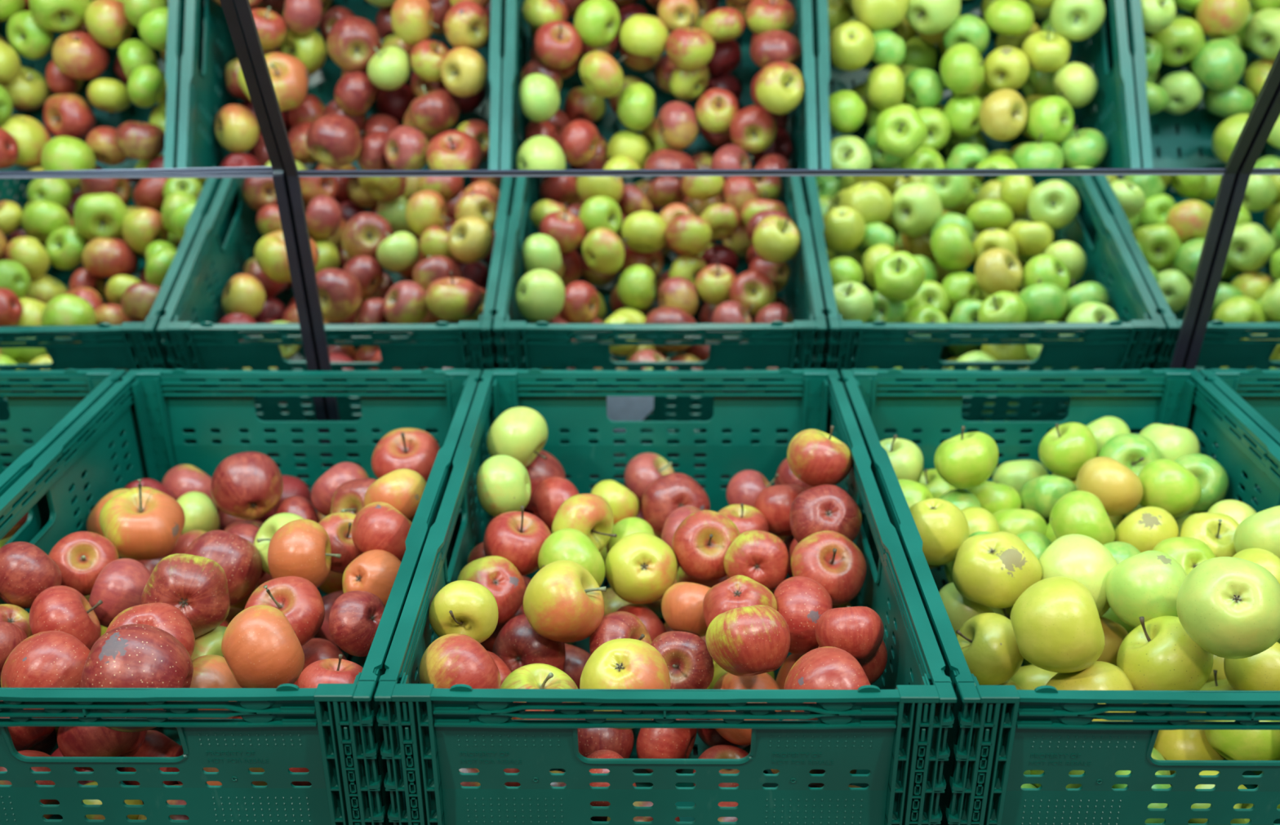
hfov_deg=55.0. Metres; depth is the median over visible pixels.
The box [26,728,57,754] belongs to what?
apple
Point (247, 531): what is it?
apple
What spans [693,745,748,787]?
apple
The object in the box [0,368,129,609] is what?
plastic crate
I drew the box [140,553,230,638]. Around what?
apple
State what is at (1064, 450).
apple
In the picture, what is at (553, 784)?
apple
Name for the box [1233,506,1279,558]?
apple
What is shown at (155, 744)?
apple
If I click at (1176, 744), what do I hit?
apple
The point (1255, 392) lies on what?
plastic crate
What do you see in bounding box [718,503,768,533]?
apple
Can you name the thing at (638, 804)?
apple
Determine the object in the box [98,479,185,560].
apple
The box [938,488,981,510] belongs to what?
apple
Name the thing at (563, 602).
apple
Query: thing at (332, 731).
plastic crate
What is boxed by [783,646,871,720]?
apple
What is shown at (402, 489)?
apple
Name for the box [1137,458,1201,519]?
apple
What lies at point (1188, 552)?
apple
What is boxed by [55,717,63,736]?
apple
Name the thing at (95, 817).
apple
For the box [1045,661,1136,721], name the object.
apple
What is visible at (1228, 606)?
apple
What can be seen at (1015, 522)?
apple
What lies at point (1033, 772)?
apple
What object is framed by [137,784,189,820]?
apple
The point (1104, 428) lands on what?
apple
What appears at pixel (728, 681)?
apple
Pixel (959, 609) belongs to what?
apple
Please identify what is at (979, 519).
apple
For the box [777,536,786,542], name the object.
apple
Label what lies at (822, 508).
apple
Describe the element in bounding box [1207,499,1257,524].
apple
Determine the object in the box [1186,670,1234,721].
apple
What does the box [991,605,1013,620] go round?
apple
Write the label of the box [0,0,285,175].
mirror panel
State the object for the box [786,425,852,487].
apple
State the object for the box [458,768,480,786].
apple
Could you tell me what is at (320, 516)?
apple
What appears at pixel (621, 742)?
apple
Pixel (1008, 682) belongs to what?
apple
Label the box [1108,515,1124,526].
apple
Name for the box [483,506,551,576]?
apple
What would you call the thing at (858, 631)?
apple
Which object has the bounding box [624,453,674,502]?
apple
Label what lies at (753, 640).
apple
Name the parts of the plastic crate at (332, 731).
corner post, corner post, corner post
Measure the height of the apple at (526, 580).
0.056 m
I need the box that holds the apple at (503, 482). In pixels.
[476,455,530,517]
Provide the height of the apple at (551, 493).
0.061 m
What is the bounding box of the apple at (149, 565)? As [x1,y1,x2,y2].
[137,556,165,573]
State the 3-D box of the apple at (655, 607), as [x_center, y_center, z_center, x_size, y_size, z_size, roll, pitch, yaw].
[0.027,0.182,1.276,0.058,0.064,0.066,15,28,31]
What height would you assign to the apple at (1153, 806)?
0.064 m
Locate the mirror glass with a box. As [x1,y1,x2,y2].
[1253,115,1279,168]
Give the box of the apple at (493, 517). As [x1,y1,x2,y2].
[484,516,494,532]
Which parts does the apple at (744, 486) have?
stem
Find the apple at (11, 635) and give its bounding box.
[0,621,27,678]
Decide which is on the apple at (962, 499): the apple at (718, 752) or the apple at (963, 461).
the apple at (963, 461)
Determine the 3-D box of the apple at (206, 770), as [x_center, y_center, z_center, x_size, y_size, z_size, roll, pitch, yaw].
[-0.317,0.283,0.944,0.060,0.060,0.041,-2,24,-5]
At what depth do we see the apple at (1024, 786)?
0.95 m
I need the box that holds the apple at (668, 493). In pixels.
[641,472,710,537]
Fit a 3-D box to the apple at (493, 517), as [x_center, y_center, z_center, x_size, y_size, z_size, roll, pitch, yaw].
[-0.137,0.133,1.278,0.048,0.057,0.058,10,26,22]
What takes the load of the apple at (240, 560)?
in the plastic crate at (332, 731)
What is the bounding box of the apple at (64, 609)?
[29,586,102,650]
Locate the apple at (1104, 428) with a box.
[1086,416,1130,457]
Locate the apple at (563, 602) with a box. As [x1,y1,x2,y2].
[523,560,606,642]
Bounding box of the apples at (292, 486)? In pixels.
[50,473,1262,785]
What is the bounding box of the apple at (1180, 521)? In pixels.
[1174,511,1200,537]
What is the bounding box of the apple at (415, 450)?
[371,427,439,483]
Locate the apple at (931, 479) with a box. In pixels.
[920,469,956,498]
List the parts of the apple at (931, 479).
stem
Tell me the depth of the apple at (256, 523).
1.32 m
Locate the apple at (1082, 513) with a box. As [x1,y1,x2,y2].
[1049,490,1115,545]
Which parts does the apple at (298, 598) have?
stem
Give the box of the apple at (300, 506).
[273,495,319,523]
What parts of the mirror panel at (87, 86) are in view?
edge trim, frame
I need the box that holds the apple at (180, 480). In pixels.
[161,464,219,510]
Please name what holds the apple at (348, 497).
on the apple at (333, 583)
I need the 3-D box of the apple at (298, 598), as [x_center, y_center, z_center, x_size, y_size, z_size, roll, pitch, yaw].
[-0.303,0.167,1.041,0.068,0.066,0.067,-17,29,-32]
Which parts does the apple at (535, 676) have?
stem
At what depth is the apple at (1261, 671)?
1.01 m
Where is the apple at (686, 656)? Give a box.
[650,631,714,689]
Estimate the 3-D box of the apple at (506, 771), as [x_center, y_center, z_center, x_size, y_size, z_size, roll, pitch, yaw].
[-0.110,0.284,0.995,0.059,0.052,0.059,-12,27,-25]
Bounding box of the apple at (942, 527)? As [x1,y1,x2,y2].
[909,498,968,565]
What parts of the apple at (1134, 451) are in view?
stem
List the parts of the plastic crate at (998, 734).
corner post, corner post, corner post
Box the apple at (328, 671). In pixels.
[297,653,363,688]
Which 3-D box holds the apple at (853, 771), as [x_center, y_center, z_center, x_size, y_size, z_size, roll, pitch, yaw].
[0.151,0.296,1.025,0.062,0.060,0.044,-8,25,-16]
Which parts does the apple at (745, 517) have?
stem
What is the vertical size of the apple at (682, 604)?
0.054 m
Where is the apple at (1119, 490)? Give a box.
[1075,456,1142,516]
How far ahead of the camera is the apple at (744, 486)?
1.29 m
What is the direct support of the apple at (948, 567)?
in the plastic crate at (998, 734)
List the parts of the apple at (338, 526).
stem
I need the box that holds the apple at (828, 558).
[791,530,866,605]
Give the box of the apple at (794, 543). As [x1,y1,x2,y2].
[789,538,798,561]
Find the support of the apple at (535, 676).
in the plastic crate at (892, 731)
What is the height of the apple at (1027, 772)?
0.058 m
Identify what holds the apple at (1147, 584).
in the plastic crate at (998, 734)
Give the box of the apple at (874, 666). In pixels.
[817,639,887,684]
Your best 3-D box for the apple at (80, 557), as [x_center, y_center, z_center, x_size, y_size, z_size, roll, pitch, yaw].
[-0.513,0.140,1.132,0.058,0.057,0.059,13,27,27]
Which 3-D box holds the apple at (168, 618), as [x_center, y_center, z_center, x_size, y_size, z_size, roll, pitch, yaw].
[-0.392,0.184,0.978,0.070,0.056,0.066,-6,25,-13]
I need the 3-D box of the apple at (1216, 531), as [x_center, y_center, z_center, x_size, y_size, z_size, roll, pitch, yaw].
[0.540,0.120,1.154,0.061,0.063,0.059,10,26,21]
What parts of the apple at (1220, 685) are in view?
stem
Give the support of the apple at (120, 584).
in the plastic crate at (332, 731)
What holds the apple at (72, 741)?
on the apple at (155, 744)
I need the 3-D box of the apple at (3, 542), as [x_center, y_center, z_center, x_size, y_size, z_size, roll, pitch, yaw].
[-0.666,0.159,1.331,0.061,0.060,0.064,10,26,22]
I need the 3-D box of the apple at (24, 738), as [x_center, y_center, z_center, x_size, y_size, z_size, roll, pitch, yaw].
[-0.517,0.254,1.026,0.058,0.059,0.061,10,26,23]
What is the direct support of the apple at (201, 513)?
in the plastic crate at (332, 731)
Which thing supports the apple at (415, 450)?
in the plastic crate at (332, 731)
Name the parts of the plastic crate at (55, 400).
corner post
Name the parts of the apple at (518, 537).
stem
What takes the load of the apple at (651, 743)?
in the plastic crate at (892, 731)
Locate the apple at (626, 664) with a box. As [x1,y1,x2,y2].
[579,638,670,729]
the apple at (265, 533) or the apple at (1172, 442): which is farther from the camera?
the apple at (1172, 442)
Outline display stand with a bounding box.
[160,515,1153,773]
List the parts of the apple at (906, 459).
stem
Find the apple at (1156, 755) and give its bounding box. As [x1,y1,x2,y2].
[1151,747,1170,775]
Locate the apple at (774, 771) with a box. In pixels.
[770,720,825,786]
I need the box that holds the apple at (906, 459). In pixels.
[880,435,924,482]
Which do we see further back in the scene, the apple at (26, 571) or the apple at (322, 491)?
the apple at (322, 491)
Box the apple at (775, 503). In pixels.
[753,484,805,536]
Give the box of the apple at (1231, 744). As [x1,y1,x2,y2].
[1204,720,1279,760]
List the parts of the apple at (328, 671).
stem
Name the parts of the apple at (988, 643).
stem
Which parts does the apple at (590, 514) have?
stem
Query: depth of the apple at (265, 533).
1.17 m
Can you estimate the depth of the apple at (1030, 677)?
1.09 m
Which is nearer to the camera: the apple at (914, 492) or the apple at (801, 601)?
the apple at (801, 601)
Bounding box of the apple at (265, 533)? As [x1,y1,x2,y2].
[253,512,303,575]
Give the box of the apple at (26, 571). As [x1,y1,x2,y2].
[0,542,62,608]
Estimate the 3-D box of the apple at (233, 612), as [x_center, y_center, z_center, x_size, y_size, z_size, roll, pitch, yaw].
[-0.396,0.220,1.193,0.064,0.059,0.066,11,26,23]
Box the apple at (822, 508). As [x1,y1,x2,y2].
[789,484,862,543]
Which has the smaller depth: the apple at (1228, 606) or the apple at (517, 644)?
the apple at (1228, 606)
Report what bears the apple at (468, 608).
in the plastic crate at (892, 731)
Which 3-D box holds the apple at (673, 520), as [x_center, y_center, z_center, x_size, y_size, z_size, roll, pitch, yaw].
[0.049,0.127,1.256,0.051,0.063,0.064,7,25,16]
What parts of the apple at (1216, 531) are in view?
stem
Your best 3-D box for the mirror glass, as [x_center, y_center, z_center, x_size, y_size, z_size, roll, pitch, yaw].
[1.135,-0.461,1.046,1.001,0.581,0.304,0,24,1]
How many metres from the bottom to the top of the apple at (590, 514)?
0.067 m
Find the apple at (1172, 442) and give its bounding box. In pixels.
[1138,423,1199,461]
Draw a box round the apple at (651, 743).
[635,719,697,773]
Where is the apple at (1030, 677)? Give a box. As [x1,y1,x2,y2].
[1008,664,1058,690]
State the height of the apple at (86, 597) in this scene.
0.058 m
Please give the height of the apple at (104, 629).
0.063 m
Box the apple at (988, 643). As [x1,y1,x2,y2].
[955,613,1023,685]
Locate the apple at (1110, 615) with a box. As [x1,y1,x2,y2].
[1102,607,1133,634]
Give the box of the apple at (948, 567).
[943,561,954,583]
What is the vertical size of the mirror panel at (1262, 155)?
0.583 m
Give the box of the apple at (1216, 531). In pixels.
[1179,512,1239,557]
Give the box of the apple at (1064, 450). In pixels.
[1038,422,1097,478]
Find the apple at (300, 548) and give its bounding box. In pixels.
[267,519,341,588]
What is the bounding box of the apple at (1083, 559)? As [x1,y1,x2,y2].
[1038,534,1117,617]
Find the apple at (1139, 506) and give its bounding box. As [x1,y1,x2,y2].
[1127,503,1175,519]
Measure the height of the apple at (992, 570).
0.064 m
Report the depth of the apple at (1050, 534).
1.23 m
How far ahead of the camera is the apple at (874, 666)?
1.00 m
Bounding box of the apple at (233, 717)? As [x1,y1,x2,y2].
[231,716,242,719]
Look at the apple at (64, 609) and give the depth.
1.02 m
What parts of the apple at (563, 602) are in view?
stem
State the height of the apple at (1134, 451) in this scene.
0.063 m
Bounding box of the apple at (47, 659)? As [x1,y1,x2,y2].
[0,631,90,718]
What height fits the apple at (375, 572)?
0.058 m
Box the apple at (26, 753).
[0,750,59,819]
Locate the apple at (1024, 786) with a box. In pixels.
[1020,784,1036,788]
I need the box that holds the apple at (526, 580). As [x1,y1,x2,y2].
[522,575,531,589]
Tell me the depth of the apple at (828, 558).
1.09 m
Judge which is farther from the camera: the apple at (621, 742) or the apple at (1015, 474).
the apple at (1015, 474)
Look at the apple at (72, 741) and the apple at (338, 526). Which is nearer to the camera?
the apple at (72, 741)
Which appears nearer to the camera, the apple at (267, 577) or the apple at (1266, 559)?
the apple at (1266, 559)
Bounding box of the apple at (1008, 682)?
[997,680,1022,689]
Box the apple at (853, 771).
[808,769,857,787]
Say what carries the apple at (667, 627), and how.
in the plastic crate at (892, 731)
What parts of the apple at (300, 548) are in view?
stem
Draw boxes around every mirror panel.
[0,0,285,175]
[0,173,333,488]
[234,0,1279,176]
[287,173,1235,488]
[1182,170,1279,488]
[1238,81,1279,173]
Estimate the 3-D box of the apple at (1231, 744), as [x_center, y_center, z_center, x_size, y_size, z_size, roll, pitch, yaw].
[0.492,0.259,0.996,0.062,0.062,0.066,-7,25,-14]
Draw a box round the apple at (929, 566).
[928,564,943,568]
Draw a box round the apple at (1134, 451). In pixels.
[1097,433,1161,475]
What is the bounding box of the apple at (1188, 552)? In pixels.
[1152,537,1215,575]
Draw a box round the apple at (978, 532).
[968,531,991,537]
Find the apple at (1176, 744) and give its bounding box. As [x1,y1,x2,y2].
[1153,729,1226,775]
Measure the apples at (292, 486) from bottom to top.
0.138 m
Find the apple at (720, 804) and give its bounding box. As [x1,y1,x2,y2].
[717,802,737,822]
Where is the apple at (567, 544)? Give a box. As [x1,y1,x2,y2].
[537,528,604,586]
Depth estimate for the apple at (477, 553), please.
1.18 m
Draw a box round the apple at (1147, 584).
[1105,551,1186,628]
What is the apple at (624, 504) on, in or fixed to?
on the apple
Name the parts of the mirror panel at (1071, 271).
frame, edge trim, frame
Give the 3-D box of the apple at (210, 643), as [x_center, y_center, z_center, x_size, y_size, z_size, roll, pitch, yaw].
[-0.371,0.218,1.065,0.060,0.064,0.066,11,27,24]
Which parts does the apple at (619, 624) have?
stem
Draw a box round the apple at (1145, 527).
[1114,506,1178,552]
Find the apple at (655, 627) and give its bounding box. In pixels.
[615,604,666,642]
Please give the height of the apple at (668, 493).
0.070 m
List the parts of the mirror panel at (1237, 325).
frame, edge trim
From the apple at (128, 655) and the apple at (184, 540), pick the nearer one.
the apple at (128, 655)
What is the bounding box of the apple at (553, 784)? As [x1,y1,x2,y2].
[550,770,566,786]
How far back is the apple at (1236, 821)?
0.95 m
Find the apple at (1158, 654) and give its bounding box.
[1116,616,1213,704]
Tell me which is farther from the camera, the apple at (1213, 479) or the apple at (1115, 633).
the apple at (1213, 479)
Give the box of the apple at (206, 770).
[203,768,267,786]
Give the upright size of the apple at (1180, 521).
0.060 m
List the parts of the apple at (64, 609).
stem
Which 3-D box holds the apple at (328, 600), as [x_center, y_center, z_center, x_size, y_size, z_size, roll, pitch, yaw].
[-0.296,0.203,1.200,0.066,0.062,0.062,-7,25,-16]
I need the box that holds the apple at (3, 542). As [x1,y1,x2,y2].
[0,536,12,547]
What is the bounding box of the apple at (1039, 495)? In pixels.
[1019,475,1076,524]
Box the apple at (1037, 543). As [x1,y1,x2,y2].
[1016,531,1052,559]
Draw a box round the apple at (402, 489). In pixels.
[364,468,426,522]
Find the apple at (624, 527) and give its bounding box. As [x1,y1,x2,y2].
[605,517,653,555]
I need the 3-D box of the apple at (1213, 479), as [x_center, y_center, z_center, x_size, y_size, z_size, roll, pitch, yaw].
[0.580,0.073,1.284,0.063,0.059,0.057,8,25,17]
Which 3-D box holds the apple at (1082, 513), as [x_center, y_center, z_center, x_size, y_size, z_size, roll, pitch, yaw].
[0.425,0.107,1.180,0.061,0.065,0.066,9,26,20]
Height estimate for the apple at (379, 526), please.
0.062 m
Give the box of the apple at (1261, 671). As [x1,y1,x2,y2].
[1223,642,1279,691]
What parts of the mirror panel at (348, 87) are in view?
frame, edge trim, frame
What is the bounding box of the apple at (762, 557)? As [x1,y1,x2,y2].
[724,530,788,591]
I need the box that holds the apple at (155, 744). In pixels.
[118,730,180,786]
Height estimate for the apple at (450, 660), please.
0.064 m
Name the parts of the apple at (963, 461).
stem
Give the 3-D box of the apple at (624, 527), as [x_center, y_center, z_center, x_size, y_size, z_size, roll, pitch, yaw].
[-0.009,0.137,1.231,0.050,0.064,0.064,-3,24,-7]
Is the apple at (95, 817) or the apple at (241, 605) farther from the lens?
the apple at (241, 605)
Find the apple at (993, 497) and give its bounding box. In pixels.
[966,480,1022,514]
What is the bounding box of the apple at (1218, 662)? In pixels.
[1205,654,1226,683]
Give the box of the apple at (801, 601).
[773,576,832,654]
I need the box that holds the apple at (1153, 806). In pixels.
[1111,770,1171,823]
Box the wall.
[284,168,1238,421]
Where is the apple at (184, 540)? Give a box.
[165,529,205,556]
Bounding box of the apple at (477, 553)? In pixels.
[467,542,485,564]
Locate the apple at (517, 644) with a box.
[492,614,565,672]
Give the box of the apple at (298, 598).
[244,576,324,646]
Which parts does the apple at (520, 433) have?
stem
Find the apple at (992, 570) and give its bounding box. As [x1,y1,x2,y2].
[952,531,1042,608]
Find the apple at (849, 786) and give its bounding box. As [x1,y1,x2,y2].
[848,785,860,787]
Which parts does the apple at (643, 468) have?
stem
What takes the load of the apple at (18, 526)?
in the plastic crate at (55, 400)
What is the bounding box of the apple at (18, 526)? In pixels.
[0,512,28,540]
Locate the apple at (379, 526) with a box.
[351,502,412,562]
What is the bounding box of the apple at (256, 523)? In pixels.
[223,520,263,531]
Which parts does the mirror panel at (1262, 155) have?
edge trim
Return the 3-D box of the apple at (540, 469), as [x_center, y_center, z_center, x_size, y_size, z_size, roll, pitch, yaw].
[-0.115,0.076,1.350,0.065,0.070,0.069,5,24,11]
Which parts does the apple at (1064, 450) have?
stem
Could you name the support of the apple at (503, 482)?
in the plastic crate at (892, 731)
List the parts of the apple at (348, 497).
stem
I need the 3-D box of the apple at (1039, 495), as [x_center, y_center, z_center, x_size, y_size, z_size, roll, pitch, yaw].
[0.434,0.092,1.306,0.059,0.058,0.056,6,25,14]
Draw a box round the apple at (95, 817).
[82,781,143,820]
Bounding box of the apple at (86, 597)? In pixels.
[83,595,89,601]
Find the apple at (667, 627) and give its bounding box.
[663,622,706,643]
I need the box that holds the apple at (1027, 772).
[1023,770,1035,786]
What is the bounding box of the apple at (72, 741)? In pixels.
[57,717,146,771]
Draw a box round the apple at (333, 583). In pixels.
[319,570,343,595]
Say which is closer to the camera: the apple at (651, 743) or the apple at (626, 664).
the apple at (626, 664)
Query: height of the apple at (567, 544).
0.064 m
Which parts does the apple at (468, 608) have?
stem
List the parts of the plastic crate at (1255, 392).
corner post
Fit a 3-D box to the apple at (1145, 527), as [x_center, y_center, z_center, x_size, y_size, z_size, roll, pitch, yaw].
[0.486,0.119,1.180,0.057,0.060,0.059,12,27,26]
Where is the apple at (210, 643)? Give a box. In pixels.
[191,626,226,661]
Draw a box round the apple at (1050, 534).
[1044,523,1057,542]
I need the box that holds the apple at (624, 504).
[590,480,639,525]
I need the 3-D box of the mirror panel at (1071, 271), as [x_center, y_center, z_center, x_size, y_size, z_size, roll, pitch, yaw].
[0.128,-0.080,1.426,1.008,0.416,0.079,0,24,1]
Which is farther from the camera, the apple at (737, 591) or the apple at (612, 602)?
the apple at (612, 602)
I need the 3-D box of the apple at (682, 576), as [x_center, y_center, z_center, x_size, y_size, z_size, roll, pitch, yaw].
[0.063,0.166,1.193,0.061,0.061,0.047,14,28,30]
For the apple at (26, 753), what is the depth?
0.95 m
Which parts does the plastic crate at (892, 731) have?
corner post, corner post, corner post, corner post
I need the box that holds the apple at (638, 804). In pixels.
[606,801,679,822]
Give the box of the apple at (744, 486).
[726,470,778,506]
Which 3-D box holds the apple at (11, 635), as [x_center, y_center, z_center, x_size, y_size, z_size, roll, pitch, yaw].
[-0.531,0.192,1.001,0.058,0.055,0.056,11,27,24]
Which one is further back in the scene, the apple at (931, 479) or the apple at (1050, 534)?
the apple at (931, 479)
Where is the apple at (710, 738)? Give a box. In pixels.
[695,719,748,749]
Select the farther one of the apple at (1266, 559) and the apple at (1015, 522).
the apple at (1015, 522)
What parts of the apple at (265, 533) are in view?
stem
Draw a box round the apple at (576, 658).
[563,643,590,688]
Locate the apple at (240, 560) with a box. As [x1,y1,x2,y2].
[184,529,262,606]
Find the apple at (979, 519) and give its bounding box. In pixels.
[952,506,999,562]
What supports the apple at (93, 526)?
in the plastic crate at (332, 731)
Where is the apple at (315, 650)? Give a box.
[293,638,346,685]
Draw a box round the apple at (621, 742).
[577,719,634,759]
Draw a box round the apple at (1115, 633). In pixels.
[1097,616,1128,666]
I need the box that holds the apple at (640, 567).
[604,532,677,604]
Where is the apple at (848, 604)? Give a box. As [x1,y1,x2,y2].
[832,602,853,608]
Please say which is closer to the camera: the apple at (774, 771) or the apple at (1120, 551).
the apple at (774, 771)
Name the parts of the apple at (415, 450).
stem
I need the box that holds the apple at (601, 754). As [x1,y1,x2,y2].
[586,750,635,821]
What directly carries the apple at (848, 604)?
in the plastic crate at (892, 731)
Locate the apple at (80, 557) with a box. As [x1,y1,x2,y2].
[48,531,119,595]
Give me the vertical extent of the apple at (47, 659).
0.068 m
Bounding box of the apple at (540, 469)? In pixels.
[524,449,565,513]
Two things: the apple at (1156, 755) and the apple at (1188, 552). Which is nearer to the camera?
the apple at (1156, 755)
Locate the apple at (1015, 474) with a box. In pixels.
[991,460,1048,494]
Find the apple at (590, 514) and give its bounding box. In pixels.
[551,493,617,552]
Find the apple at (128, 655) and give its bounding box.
[80,624,193,733]
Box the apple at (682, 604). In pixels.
[661,582,710,637]
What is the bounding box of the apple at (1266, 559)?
[1232,548,1279,584]
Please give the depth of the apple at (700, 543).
1.14 m
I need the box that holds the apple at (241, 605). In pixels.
[230,583,257,609]
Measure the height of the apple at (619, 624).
0.059 m
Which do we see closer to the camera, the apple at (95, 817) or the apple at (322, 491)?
the apple at (95, 817)
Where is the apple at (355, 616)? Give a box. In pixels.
[328,591,385,657]
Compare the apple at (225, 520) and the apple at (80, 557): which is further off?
the apple at (225, 520)
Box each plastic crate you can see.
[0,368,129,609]
[0,368,481,824]
[373,368,956,824]
[840,368,1279,824]
[1199,368,1279,511]
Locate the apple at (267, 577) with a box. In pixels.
[257,573,273,586]
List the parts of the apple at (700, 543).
stem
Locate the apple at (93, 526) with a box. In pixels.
[86,488,129,537]
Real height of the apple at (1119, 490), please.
0.062 m
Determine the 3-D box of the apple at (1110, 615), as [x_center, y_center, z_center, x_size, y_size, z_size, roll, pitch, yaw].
[0.467,0.202,1.206,0.069,0.063,0.064,15,28,31]
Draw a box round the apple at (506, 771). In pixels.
[503,768,520,786]
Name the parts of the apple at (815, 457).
stem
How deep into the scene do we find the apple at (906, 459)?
1.27 m
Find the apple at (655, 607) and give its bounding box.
[639,567,679,618]
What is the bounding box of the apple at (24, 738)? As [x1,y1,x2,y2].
[0,717,55,751]
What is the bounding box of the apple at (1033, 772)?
[1030,770,1115,788]
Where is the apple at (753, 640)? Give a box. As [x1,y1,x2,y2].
[705,604,790,676]
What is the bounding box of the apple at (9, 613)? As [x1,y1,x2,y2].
[0,604,32,637]
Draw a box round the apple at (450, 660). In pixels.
[418,633,501,688]
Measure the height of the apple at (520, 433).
0.069 m
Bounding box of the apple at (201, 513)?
[177,491,219,534]
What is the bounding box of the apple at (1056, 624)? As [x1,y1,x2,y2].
[1009,576,1104,673]
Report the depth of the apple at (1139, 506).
1.33 m
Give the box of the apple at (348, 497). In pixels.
[330,478,376,515]
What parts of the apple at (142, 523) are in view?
stem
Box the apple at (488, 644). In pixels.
[480,603,524,652]
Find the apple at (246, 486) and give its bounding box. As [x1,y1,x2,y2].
[210,451,283,519]
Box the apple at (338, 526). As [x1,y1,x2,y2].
[318,512,362,573]
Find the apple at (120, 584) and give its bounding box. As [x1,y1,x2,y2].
[88,558,151,627]
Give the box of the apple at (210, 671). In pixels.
[171,654,241,728]
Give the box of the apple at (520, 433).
[486,406,547,467]
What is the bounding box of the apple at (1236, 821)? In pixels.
[1187,770,1253,824]
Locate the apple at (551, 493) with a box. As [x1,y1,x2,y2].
[531,476,579,533]
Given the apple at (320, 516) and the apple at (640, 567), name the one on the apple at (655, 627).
the apple at (640, 567)
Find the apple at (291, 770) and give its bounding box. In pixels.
[288,768,311,786]
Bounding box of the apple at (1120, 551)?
[1103,542,1140,564]
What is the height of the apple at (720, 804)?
0.059 m
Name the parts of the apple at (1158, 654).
stem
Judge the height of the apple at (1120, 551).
0.059 m
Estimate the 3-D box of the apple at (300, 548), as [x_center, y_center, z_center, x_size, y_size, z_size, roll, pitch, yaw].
[-0.309,0.130,1.119,0.060,0.067,0.066,11,26,23]
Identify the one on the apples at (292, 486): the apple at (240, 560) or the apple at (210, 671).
the apple at (210, 671)
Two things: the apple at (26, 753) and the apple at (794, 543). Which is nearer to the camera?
the apple at (26, 753)
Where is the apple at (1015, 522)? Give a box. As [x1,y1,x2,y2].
[992,508,1046,535]
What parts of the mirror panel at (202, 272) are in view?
edge trim, frame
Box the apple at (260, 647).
[221,604,304,688]
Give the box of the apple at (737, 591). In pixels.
[702,575,777,627]
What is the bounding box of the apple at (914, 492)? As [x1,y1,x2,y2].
[897,479,933,507]
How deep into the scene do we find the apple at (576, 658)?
1.11 m
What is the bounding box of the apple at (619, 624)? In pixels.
[589,611,651,656]
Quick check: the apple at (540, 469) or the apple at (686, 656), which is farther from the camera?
the apple at (540, 469)
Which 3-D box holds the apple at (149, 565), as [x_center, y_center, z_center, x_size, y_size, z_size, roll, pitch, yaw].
[-0.516,0.170,1.304,0.054,0.060,0.062,-6,25,-12]
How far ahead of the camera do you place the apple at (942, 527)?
1.13 m
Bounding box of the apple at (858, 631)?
[815,606,884,659]
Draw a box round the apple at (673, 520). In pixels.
[661,506,701,567]
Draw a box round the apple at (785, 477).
[776,457,813,489]
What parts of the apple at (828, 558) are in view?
stem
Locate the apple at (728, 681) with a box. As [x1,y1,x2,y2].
[707,672,781,746]
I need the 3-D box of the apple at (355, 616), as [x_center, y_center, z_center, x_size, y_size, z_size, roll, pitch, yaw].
[-0.234,0.175,1.024,0.046,0.051,0.054,9,26,21]
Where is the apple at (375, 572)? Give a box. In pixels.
[342,549,400,605]
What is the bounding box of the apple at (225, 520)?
[217,508,257,530]
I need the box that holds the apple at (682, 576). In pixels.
[676,566,728,588]
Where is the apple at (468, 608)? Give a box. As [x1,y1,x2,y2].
[428,580,498,643]
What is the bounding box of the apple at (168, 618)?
[105,603,195,657]
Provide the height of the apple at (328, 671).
0.049 m
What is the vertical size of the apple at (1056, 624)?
0.079 m
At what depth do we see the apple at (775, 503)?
1.24 m
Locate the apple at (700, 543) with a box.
[671,510,740,581]
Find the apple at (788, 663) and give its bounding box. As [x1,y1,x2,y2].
[775,653,804,711]
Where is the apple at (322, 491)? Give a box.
[311,462,368,516]
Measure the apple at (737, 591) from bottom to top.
0.052 m
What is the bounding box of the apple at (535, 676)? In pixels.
[500,663,577,719]
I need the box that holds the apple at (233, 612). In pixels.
[219,607,244,627]
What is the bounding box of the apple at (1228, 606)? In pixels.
[1176,556,1279,659]
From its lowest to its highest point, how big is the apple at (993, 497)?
0.055 m
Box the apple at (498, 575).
[457,555,525,625]
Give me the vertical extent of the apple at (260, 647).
0.068 m
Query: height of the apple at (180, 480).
0.067 m
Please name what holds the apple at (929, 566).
in the plastic crate at (998, 734)
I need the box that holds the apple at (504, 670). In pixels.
[486,650,511,686]
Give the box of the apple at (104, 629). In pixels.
[100,625,107,635]
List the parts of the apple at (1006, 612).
stem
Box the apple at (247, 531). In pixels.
[225,524,266,579]
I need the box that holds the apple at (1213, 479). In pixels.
[1173,453,1228,512]
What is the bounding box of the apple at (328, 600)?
[313,591,343,650]
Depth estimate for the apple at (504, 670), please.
1.00 m
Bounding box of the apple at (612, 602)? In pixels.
[601,587,639,616]
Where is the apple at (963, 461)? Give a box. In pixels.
[933,426,998,489]
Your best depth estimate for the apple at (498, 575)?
1.09 m
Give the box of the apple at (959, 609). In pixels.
[938,582,994,635]
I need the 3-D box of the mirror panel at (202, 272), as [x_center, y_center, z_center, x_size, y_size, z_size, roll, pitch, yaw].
[-0.883,-0.078,1.432,1.006,0.416,0.079,0,24,0]
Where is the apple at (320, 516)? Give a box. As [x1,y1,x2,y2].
[316,511,325,521]

